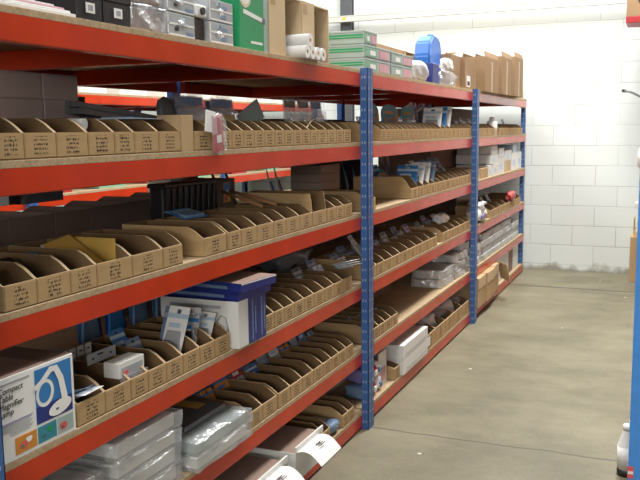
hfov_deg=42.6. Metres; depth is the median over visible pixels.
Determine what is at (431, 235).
bin
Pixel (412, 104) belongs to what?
packet
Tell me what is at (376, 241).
packet
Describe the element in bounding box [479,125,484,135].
bin
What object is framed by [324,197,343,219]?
bin
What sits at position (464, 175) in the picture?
bin
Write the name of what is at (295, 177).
carton
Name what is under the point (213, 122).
packet
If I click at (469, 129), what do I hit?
bin
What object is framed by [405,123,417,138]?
bin
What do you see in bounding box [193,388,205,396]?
packet
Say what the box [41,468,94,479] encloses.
stack
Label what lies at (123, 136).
bin
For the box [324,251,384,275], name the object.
bin
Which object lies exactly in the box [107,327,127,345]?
packet
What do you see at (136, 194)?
bin
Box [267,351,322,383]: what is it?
bin
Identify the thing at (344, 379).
board
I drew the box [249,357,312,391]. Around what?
bin
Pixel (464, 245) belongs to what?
stack
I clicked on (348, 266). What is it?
packet
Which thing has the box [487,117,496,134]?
tube
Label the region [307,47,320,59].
paper roll
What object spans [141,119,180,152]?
bin
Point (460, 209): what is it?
bin
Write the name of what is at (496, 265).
carton
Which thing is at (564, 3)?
cable trunking
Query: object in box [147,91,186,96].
carton
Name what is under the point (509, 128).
bin
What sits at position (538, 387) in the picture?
floor
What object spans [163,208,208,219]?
packet
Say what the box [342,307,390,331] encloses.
bin
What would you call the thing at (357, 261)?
packet
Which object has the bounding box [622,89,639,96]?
rod
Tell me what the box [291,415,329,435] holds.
bin
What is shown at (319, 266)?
packet
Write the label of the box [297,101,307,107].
pack
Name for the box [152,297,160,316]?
packet
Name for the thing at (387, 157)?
packet
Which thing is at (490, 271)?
carton
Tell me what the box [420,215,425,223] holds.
packet
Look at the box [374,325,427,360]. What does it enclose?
carton
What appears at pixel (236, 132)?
bin
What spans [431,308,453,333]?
bin
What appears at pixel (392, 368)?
bin
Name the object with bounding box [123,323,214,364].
bin
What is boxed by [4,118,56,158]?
bin
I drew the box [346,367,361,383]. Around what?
bag
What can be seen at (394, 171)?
carton
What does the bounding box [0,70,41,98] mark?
carton
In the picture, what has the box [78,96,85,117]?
carton
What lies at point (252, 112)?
case
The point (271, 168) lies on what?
carton
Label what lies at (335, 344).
bin
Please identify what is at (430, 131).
bin
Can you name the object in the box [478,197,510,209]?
bin
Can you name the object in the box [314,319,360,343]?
bin
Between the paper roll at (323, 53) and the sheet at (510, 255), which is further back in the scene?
the sheet at (510, 255)
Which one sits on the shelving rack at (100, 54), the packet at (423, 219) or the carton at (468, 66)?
the carton at (468, 66)
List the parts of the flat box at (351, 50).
lid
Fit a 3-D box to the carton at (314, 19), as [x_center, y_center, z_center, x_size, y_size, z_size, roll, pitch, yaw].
[-0.144,-0.879,3.530,0.283,0.235,0.291,3,8,23]
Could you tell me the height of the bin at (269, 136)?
0.098 m
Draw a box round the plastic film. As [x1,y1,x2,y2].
[439,58,453,72]
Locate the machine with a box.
[15,191,62,204]
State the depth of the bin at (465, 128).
6.05 m
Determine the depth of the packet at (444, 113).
5.60 m
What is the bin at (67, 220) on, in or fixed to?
on the shelving rack at (100, 54)
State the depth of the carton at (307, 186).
4.37 m
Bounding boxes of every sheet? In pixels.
[378,349,385,382]
[496,252,508,281]
[508,249,512,271]
[512,245,517,268]
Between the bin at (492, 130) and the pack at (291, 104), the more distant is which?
the bin at (492, 130)
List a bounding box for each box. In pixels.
[0,196,8,205]
[35,0,101,21]
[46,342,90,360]
[52,117,100,118]
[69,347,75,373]
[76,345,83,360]
[101,0,130,26]
[140,0,193,16]
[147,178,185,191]
[158,11,194,38]
[161,294,248,348]
[168,284,270,300]
[190,271,275,292]
[194,0,232,25]
[204,21,232,45]
[217,0,264,51]
[329,30,376,46]
[329,44,389,62]
[329,57,389,74]
[390,51,412,67]
[390,64,412,78]
[396,108,471,123]
[425,63,438,83]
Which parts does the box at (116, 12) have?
lid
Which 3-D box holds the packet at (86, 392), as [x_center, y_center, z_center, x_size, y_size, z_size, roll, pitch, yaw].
[-0.644,0.411,2.192,0.098,0.030,0.085,2,8,19]
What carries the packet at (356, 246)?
on the bin at (380, 263)
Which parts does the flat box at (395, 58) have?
lid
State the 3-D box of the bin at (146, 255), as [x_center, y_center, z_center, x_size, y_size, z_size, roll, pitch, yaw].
[-0.638,0.042,2.441,0.302,0.098,0.152,3,8,23]
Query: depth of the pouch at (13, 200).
3.06 m
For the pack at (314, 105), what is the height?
0.224 m
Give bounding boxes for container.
[414,34,440,83]
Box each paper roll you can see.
[69,118,87,129]
[285,33,312,46]
[286,45,309,57]
[300,46,315,58]
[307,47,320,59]
[312,48,325,60]
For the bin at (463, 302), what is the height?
0.125 m
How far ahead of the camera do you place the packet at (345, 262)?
3.93 m
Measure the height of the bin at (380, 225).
0.125 m
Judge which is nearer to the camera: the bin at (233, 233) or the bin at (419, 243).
the bin at (233, 233)
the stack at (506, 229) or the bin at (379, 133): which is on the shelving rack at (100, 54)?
the bin at (379, 133)
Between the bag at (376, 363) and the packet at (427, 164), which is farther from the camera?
the packet at (427, 164)
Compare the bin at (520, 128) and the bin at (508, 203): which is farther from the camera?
the bin at (520, 128)
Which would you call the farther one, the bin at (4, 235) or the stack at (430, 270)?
the stack at (430, 270)
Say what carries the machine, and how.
on the bin at (67, 220)
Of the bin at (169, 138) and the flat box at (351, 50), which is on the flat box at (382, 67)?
the flat box at (351, 50)
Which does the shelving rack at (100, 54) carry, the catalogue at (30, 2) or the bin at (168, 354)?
the bin at (168, 354)
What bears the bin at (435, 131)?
on the shelving rack at (100, 54)
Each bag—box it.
[254,247,312,272]
[345,383,361,399]
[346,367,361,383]
[360,365,377,375]
[374,360,381,372]
[374,375,382,388]
[412,60,428,80]
[417,312,436,327]
[432,212,448,223]
[432,312,442,317]
[436,298,453,311]
[505,191,515,200]
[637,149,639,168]
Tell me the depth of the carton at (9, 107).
2.72 m
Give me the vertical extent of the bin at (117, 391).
0.098 m
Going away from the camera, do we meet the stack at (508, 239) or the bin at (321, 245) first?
the bin at (321, 245)
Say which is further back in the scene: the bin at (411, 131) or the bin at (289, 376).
the bin at (411, 131)
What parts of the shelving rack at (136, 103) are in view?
post, post, post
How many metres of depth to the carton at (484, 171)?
6.78 m
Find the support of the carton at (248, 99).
on the shelving rack at (136, 103)
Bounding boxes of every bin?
[0,117,23,160]
[0,211,54,245]
[0,218,8,246]
[0,246,96,294]
[0,252,70,303]
[0,262,36,313]
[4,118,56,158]
[10,239,131,286]
[13,206,91,236]
[36,118,87,157]
[49,201,128,230]
[49,233,162,276]
[68,118,114,155]
[69,343,165,391]
[73,197,150,222]
[73,361,130,412]
[73,375,105,426]
[75,356,147,399]
[82,229,182,268]
[86,336,182,381]
[96,119,133,154]
[103,192,149,197]
[105,329,199,373]
[116,119,158,153]
[122,220,226,256]
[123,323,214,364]
[124,307,129,315]
[140,316,229,357]
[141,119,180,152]
[147,300,151,307]
[155,217,240,249]
[171,214,256,246]
[187,388,262,429]
[193,120,211,150]
[197,120,231,148]
[201,210,273,241]
[205,380,276,419]
[209,208,285,237]
[221,205,298,233]
[222,120,242,148]
[227,372,289,408]
[228,120,253,147]
[235,119,276,120]
[237,203,311,229]
[239,266,261,271]
[240,121,264,147]
[241,190,325,226]
[242,364,301,399]
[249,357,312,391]
[251,121,274,146]
[261,121,283,146]
[266,292,293,322]
[266,297,283,327]
[266,306,273,331]
[267,287,303,317]
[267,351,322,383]
[270,283,313,311]
[271,121,293,145]
[272,273,333,301]
[275,270,342,296]
[276,278,323,306]
[277,119,293,120]
[280,121,301,145]
[282,341,338,370]
[283,346,330,376]
[285,420,323,433]
[289,121,309,144]
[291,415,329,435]
[292,265,351,292]
[294,119,319,121]
[296,336,345,364]
[297,121,317,144]
[298,400,347,428]
[304,121,326,143]
[304,331,352,359]
[313,255,375,279]
[314,242,325,250]
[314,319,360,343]
[315,189,375,210]
[316,122,335,143]
[317,395,353,422]
[324,195,351,217]
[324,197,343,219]
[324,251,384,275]
[325,122,342,142]
[325,200,335,222]
[326,238,335,245]
[328,315,378,339]
[332,122,350,142]
[334,248,392,270]
[335,311,384,335]
[336,235,344,242]
[340,122,359,141]
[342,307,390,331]
[344,245,400,266]
[345,232,354,239]
[349,303,397,327]
[353,175,418,198]
[358,241,408,262]
[373,122,385,140]
[373,234,423,254]
[373,238,415,258]
[374,223,382,229]
[374,359,399,380]
[375,122,390,140]
[382,231,430,250]
[383,122,394,140]
[383,217,399,223]
[387,123,398,139]
[387,229,436,247]
[391,123,403,139]
[396,123,408,139]
[400,223,448,241]
[401,123,413,139]
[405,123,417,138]
[410,123,422,138]
[410,221,454,238]
[413,210,420,215]
[414,323,435,348]
[415,123,427,138]
[416,219,460,235]
[417,181,423,196]
[420,123,432,138]
[420,180,429,194]
[423,179,434,193]
[423,316,444,341]
[424,123,437,137]
[425,216,465,232]
[429,123,442,137]
[429,215,469,230]
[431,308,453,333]
[433,177,440,191]
[434,175,445,190]
[435,173,454,187]
[435,174,449,188]
[436,172,458,186]
[439,169,470,182]
[439,170,466,183]
[441,125,446,137]
[441,171,462,185]
[443,302,461,325]
[445,125,451,137]
[449,296,468,317]
[450,123,459,136]
[450,125,455,137]
[452,123,463,136]
[455,203,495,217]
[456,123,467,136]
[462,124,470,136]
[464,201,500,214]
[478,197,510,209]
[478,199,505,211]
[479,124,489,135]
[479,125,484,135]
[481,195,514,206]
[484,124,494,134]
[487,193,520,204]
[497,124,503,134]
[498,124,507,134]
[502,124,510,134]
[506,124,514,133]
[509,124,518,133]
[513,124,521,133]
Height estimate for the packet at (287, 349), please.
0.109 m
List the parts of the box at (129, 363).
printed panel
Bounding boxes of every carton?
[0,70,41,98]
[0,97,43,118]
[0,346,75,464]
[41,73,77,100]
[42,99,79,118]
[77,86,105,92]
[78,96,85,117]
[82,184,125,188]
[106,88,146,95]
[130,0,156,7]
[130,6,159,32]
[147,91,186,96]
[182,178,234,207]
[187,94,215,98]
[214,455,304,479]
[216,96,246,100]
[228,171,246,173]
[246,98,270,102]
[246,425,340,476]
[252,168,277,170]
[268,0,300,56]
[271,99,287,103]
[291,163,339,173]
[291,171,339,181]
[291,180,339,190]
[301,1,328,63]
[340,159,359,166]
[340,165,359,172]
[340,171,360,178]
[340,178,352,184]
[340,183,352,189]
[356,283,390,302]
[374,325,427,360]
[374,340,427,374]
[376,43,402,53]
[378,149,456,158]
[378,156,457,169]
[381,165,455,174]
[403,51,413,55]
[411,54,460,87]
[445,51,498,93]
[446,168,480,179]
[452,273,485,307]
[455,167,487,178]
[456,154,497,163]
[456,165,491,176]
[457,145,497,153]
[460,57,476,89]
[461,163,498,175]
[462,51,511,95]
[475,52,522,97]
[481,267,494,300]
[489,262,498,291]
[496,148,503,156]
[498,145,516,152]
[498,156,504,173]
[504,150,511,160]
[504,160,510,171]
[511,152,516,169]
[516,151,520,168]
[626,0,639,27]
[629,232,636,281]
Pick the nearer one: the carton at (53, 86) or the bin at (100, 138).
the bin at (100, 138)
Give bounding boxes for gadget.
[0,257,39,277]
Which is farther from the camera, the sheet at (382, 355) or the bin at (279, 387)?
the sheet at (382, 355)
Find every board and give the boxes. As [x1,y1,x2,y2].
[263,0,268,52]
[324,378,345,394]
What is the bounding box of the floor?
[307,269,634,479]
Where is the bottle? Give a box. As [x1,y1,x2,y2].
[616,423,628,477]
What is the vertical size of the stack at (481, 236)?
0.058 m
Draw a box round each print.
[2,413,32,435]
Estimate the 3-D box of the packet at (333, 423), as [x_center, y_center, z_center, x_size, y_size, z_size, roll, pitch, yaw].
[-0.003,0.876,3.873,0.181,0.064,0.130,3,8,23]
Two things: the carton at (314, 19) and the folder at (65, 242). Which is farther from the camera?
the carton at (314, 19)
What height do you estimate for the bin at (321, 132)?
0.098 m
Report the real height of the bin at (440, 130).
0.098 m
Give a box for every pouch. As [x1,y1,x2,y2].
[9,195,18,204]
[156,96,175,114]
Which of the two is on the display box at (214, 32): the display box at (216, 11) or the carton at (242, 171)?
the display box at (216, 11)
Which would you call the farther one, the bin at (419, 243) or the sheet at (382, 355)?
the bin at (419, 243)
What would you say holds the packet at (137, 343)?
in the bin at (168, 354)
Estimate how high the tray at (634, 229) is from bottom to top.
0.180 m
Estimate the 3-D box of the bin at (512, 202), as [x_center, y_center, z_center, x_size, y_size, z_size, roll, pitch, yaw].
[1.747,-0.383,8.053,0.302,0.098,0.247,3,8,23]
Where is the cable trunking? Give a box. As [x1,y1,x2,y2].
[329,0,626,23]
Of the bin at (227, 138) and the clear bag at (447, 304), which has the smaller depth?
the bin at (227, 138)
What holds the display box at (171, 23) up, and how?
on the shelving rack at (100, 54)
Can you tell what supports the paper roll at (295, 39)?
on the paper roll at (312, 49)
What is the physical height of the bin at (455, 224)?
0.098 m
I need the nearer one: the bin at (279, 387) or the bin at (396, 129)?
the bin at (279, 387)
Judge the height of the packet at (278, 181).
0.237 m
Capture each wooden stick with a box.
[221,190,262,207]
[229,189,276,205]
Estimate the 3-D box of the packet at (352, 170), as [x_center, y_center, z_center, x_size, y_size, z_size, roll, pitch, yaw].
[0.205,-0.418,5.156,0.049,0.267,0.231,-1,8,1]
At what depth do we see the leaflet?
3.59 m
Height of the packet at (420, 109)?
0.249 m
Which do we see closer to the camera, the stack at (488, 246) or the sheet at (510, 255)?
the stack at (488, 246)
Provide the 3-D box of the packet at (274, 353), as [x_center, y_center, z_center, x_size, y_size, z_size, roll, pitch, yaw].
[-0.196,0.531,3.683,0.081,0.152,0.088,3,8,23]
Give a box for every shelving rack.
[0,4,526,479]
[0,92,317,210]
[627,179,639,479]
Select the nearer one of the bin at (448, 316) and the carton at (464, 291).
the bin at (448, 316)
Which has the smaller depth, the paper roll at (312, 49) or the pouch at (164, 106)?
the pouch at (164, 106)
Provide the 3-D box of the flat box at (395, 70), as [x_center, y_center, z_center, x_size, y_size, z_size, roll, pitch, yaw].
[0.278,-0.952,4.680,0.403,0.064,0.408,3,8,23]
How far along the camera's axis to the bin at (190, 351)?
2.68 m
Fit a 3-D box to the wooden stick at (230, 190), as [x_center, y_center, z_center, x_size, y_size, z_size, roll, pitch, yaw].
[-0.287,-0.181,3.475,0.014,0.057,0.307,-8,10,-43]
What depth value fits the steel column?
9.20 m
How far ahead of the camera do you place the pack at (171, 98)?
3.33 m
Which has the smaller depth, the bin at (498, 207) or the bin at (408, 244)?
the bin at (408, 244)
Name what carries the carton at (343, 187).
on the shelving rack at (100, 54)
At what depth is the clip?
2.63 m
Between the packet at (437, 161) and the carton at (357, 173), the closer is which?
the carton at (357, 173)
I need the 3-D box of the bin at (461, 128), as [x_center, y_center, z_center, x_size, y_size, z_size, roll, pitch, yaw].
[0.936,-0.797,5.958,0.202,0.098,0.117,3,8,23]
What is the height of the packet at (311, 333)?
0.110 m
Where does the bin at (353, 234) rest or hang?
on the shelving rack at (100, 54)
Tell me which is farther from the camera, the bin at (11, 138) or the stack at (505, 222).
the stack at (505, 222)
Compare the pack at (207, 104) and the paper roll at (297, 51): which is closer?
the paper roll at (297, 51)
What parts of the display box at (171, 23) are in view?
printed panel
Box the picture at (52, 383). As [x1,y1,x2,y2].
[34,365,70,415]
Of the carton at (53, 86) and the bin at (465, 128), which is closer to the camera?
the carton at (53, 86)
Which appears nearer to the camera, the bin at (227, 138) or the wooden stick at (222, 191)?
the bin at (227, 138)
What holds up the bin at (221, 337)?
on the shelving rack at (100, 54)
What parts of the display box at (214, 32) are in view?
printed panel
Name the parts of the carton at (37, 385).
panel, photo panel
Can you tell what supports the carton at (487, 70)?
on the shelving rack at (100, 54)
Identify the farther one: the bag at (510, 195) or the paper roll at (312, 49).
the bag at (510, 195)
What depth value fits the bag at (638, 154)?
7.32 m
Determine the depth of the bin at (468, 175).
6.23 m
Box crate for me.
[147,179,217,219]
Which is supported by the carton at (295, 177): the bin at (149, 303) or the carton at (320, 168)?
the carton at (320, 168)
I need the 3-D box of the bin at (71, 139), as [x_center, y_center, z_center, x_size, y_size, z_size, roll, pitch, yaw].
[-0.760,-0.264,2.119,0.302,0.098,0.117,3,8,23]
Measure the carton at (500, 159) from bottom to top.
0.149 m
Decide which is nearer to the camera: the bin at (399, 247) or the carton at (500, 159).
the bin at (399, 247)
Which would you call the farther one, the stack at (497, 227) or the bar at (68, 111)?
the stack at (497, 227)
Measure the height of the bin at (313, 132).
0.098 m
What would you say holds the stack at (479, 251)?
on the stack at (480, 258)
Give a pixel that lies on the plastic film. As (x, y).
(446, 65)
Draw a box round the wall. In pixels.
[60,0,639,273]
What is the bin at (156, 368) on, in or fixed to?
on the shelving rack at (100, 54)
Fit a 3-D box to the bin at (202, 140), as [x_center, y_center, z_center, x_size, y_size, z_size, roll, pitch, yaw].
[-0.513,-0.344,2.697,0.302,0.098,0.112,3,8,23]
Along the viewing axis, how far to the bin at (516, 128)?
8.10 m
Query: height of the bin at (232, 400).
0.098 m
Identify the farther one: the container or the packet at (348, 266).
the container
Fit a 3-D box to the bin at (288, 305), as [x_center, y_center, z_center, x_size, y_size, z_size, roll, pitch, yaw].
[-0.262,0.269,3.358,0.302,0.098,0.092,3,8,23]
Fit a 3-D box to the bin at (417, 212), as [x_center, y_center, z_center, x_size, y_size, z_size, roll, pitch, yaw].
[0.691,-0.297,7.392,0.382,0.128,0.231,2,8,22]
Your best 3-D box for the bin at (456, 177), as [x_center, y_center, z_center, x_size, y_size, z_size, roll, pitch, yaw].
[0.838,-0.437,5.891,0.302,0.098,0.127,3,8,23]
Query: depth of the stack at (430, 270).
5.72 m
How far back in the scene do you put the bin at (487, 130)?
6.77 m
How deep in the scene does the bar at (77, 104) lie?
2.97 m
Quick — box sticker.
[627,466,633,478]
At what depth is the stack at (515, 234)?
8.20 m
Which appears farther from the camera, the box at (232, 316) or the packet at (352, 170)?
the packet at (352, 170)
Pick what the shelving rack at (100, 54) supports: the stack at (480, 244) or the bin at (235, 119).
the bin at (235, 119)
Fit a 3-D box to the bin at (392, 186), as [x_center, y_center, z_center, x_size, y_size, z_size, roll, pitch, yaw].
[0.398,-0.321,4.938,0.362,0.130,0.157,3,8,23]
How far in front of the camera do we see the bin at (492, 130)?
6.98 m
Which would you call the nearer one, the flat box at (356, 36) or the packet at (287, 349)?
the packet at (287, 349)
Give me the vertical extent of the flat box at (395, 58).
0.064 m
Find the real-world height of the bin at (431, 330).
0.125 m
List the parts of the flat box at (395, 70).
lid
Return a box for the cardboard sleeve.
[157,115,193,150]
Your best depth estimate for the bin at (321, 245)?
5.29 m
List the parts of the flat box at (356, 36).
lid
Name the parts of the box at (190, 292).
lid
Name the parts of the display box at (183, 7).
white frame, printed panel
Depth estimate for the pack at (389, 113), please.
5.11 m
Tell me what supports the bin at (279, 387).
on the shelving rack at (100, 54)
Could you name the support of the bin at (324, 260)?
on the shelving rack at (100, 54)
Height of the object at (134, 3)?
0.092 m
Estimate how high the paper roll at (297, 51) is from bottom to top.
0.051 m
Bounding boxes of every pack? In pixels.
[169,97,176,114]
[175,95,204,119]
[204,100,210,110]
[210,99,234,120]
[284,100,294,107]
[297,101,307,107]
[310,102,320,108]
[373,103,378,121]
[381,104,397,122]
[400,106,414,122]
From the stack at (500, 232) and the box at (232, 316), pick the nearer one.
the box at (232, 316)
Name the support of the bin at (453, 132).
on the shelving rack at (100, 54)
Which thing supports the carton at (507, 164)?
on the shelving rack at (100, 54)
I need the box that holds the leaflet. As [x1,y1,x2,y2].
[223,182,230,202]
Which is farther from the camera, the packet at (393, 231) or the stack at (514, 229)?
the stack at (514, 229)
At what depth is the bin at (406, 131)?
4.69 m
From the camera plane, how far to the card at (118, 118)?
2.41 m
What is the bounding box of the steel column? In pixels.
[340,0,354,120]
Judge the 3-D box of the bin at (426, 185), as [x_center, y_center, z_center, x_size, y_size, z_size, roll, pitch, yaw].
[0.533,-0.338,5.179,0.302,0.098,0.127,2,8,22]
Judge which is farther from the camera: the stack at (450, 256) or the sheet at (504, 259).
the sheet at (504, 259)
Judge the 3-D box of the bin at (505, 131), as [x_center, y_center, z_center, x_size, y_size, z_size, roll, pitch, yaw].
[1.553,-1.014,7.528,0.302,0.098,0.197,3,8,23]
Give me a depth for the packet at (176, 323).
2.68 m
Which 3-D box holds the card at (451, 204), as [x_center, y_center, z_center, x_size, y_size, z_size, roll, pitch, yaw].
[1.187,-0.395,7.449,0.065,0.293,0.248,-3,8,-15]
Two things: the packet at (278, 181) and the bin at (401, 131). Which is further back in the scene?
the bin at (401, 131)
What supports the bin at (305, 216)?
on the shelving rack at (100, 54)
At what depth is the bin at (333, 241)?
5.47 m
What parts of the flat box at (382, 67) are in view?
lid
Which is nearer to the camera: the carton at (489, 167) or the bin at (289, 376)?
the bin at (289, 376)
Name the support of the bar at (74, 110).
on the box at (87, 117)
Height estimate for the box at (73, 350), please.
0.135 m
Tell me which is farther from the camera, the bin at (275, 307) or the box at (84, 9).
the bin at (275, 307)
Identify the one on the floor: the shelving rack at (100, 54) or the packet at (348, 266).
the shelving rack at (100, 54)
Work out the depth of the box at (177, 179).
4.12 m
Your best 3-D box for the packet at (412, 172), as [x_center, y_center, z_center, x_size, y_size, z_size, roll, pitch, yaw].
[0.530,-0.365,5.020,0.130,0.183,0.059,3,8,23]
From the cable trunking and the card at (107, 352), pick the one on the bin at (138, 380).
the card at (107, 352)
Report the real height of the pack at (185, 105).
0.215 m
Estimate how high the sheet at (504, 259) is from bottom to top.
0.225 m
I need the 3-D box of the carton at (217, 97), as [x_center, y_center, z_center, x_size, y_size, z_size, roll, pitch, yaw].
[-0.978,-1.411,7.967,0.420,0.132,0.327,3,8,23]
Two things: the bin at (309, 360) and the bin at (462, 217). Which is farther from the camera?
the bin at (462, 217)
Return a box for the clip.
[194,4,205,40]
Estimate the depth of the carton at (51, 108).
2.87 m
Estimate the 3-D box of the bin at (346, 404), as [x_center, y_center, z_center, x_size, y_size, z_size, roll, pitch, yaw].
[0.017,0.831,4.078,0.302,0.098,0.077,3,8,23]
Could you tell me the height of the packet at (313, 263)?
0.133 m
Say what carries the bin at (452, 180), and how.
on the shelving rack at (100, 54)
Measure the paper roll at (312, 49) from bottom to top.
0.051 m
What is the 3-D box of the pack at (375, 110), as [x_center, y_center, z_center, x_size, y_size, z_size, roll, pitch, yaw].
[0.313,-0.699,4.835,0.026,0.215,0.220,3,8,23]
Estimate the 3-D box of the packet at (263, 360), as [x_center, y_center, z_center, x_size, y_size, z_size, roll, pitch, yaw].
[-0.236,0.558,3.580,0.074,0.128,0.093,3,8,23]
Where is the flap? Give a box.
[497,261,510,281]
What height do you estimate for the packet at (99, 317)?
0.273 m
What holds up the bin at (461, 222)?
on the shelving rack at (100, 54)
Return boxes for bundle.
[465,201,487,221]
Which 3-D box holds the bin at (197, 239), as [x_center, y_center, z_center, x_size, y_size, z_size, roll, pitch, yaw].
[-0.496,-0.008,2.799,0.322,0.098,0.147,3,8,23]
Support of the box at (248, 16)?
on the shelving rack at (100, 54)
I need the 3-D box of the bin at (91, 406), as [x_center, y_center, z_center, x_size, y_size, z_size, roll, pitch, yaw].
[-0.744,0.425,2.232,0.302,0.098,0.112,3,8,23]
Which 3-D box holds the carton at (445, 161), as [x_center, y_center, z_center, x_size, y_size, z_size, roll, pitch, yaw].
[0.851,-0.664,7.000,0.440,0.084,0.900,3,8,23]
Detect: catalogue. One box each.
[0,0,75,16]
[1,0,69,12]
[15,0,63,9]
[25,0,53,5]
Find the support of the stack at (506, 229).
on the stack at (506, 234)
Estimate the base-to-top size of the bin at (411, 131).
0.098 m
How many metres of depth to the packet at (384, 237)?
4.94 m
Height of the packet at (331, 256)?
0.115 m
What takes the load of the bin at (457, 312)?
on the shelving rack at (100, 54)
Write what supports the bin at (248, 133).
on the shelving rack at (100, 54)
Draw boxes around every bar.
[65,101,75,107]
[65,108,87,116]
[71,101,156,119]
[72,108,100,117]
[78,108,149,119]
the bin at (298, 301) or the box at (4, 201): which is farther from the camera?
the bin at (298, 301)
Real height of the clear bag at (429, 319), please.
0.180 m
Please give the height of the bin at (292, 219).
0.098 m
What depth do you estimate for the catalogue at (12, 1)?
1.95 m
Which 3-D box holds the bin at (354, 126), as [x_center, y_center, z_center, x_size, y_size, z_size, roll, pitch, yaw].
[0.112,-0.547,4.160,0.302,0.098,0.102,3,8,23]
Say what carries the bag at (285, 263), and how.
on the bin at (342, 274)
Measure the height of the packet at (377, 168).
0.191 m
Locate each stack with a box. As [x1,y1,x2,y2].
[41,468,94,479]
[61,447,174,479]
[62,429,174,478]
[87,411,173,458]
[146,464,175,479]
[168,408,245,453]
[170,424,245,468]
[411,272,454,288]
[412,262,455,279]
[430,250,463,262]
[435,259,463,271]
[451,240,469,249]
[452,248,467,257]
[454,267,462,279]
[463,256,468,265]
[463,264,468,274]
[468,240,483,253]
[468,248,481,260]
[468,255,483,267]
[469,228,491,239]
[478,235,493,245]
[481,241,492,253]
[481,248,493,259]
[490,223,500,233]
[491,241,502,252]
[492,229,503,239]
[492,235,501,246]
[499,219,510,228]
[501,230,509,240]
[502,224,510,233]
[502,235,510,245]
[509,226,516,234]
[510,219,518,228]
[510,231,518,239]
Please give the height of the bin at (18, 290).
0.098 m
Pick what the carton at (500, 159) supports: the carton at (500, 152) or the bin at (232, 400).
the carton at (500, 152)
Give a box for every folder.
[40,235,102,263]
[164,398,224,432]
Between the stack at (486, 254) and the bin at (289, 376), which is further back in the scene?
the stack at (486, 254)
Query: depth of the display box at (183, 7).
2.49 m
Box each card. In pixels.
[75,236,115,261]
[87,344,115,365]
[101,117,155,119]
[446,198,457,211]
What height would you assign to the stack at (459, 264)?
0.064 m
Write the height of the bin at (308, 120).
0.128 m
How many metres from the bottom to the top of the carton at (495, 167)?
0.099 m
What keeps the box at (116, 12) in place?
on the shelving rack at (100, 54)
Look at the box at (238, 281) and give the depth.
2.92 m
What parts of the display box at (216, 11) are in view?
white frame, printed panel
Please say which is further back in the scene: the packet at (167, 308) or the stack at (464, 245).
the stack at (464, 245)
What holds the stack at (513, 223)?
on the stack at (514, 229)
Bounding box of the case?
[236,99,263,120]
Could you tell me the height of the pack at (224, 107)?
0.210 m
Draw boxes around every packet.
[74,385,103,398]
[77,318,100,344]
[99,317,101,336]
[104,309,125,334]
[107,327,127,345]
[124,336,143,347]
[129,301,148,324]
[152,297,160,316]
[159,306,181,340]
[162,305,190,351]
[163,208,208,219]
[181,306,200,342]
[185,318,198,338]
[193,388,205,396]
[199,311,215,335]
[199,387,215,398]
[205,110,223,152]
[213,376,231,390]
[230,368,245,380]
[240,363,250,371]
[244,362,259,372]
[255,354,269,364]
[266,169,273,189]
[268,347,281,357]
[274,168,282,190]
[280,344,290,351]
[289,337,299,346]
[291,267,304,278]
[297,332,307,341]
[305,259,317,269]
[306,330,314,336]
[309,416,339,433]
[312,264,323,270]
[328,252,339,259]
[332,259,356,265]
[336,245,345,255]
[336,261,358,266]
[336,263,360,268]
[340,161,348,189]
[344,249,354,255]
[347,234,360,255]
[348,160,354,179]
[373,165,380,176]
[373,239,380,245]
[378,169,387,176]
[378,231,389,241]
[380,157,387,174]
[386,156,393,174]
[389,226,396,234]
[397,165,417,184]
[401,224,410,231]
[405,164,424,183]
[409,102,417,122]
[412,162,430,182]
[417,103,422,122]
[417,161,435,180]
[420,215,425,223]
[422,108,442,126]
[430,107,447,126]
[434,157,444,170]
[446,106,451,126]
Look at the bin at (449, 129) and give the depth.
5.57 m
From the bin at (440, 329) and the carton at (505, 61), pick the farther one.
the carton at (505, 61)
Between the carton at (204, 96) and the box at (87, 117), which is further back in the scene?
the carton at (204, 96)
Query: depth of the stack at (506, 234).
7.79 m
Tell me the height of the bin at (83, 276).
0.098 m
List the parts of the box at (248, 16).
printed panel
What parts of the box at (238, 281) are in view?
lid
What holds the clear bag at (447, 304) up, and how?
in the bin at (457, 312)
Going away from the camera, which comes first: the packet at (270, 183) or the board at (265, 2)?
the board at (265, 2)
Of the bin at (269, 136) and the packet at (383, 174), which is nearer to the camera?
the bin at (269, 136)
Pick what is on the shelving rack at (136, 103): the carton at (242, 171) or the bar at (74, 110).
the carton at (242, 171)
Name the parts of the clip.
knob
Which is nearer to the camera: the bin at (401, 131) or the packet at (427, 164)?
the bin at (401, 131)

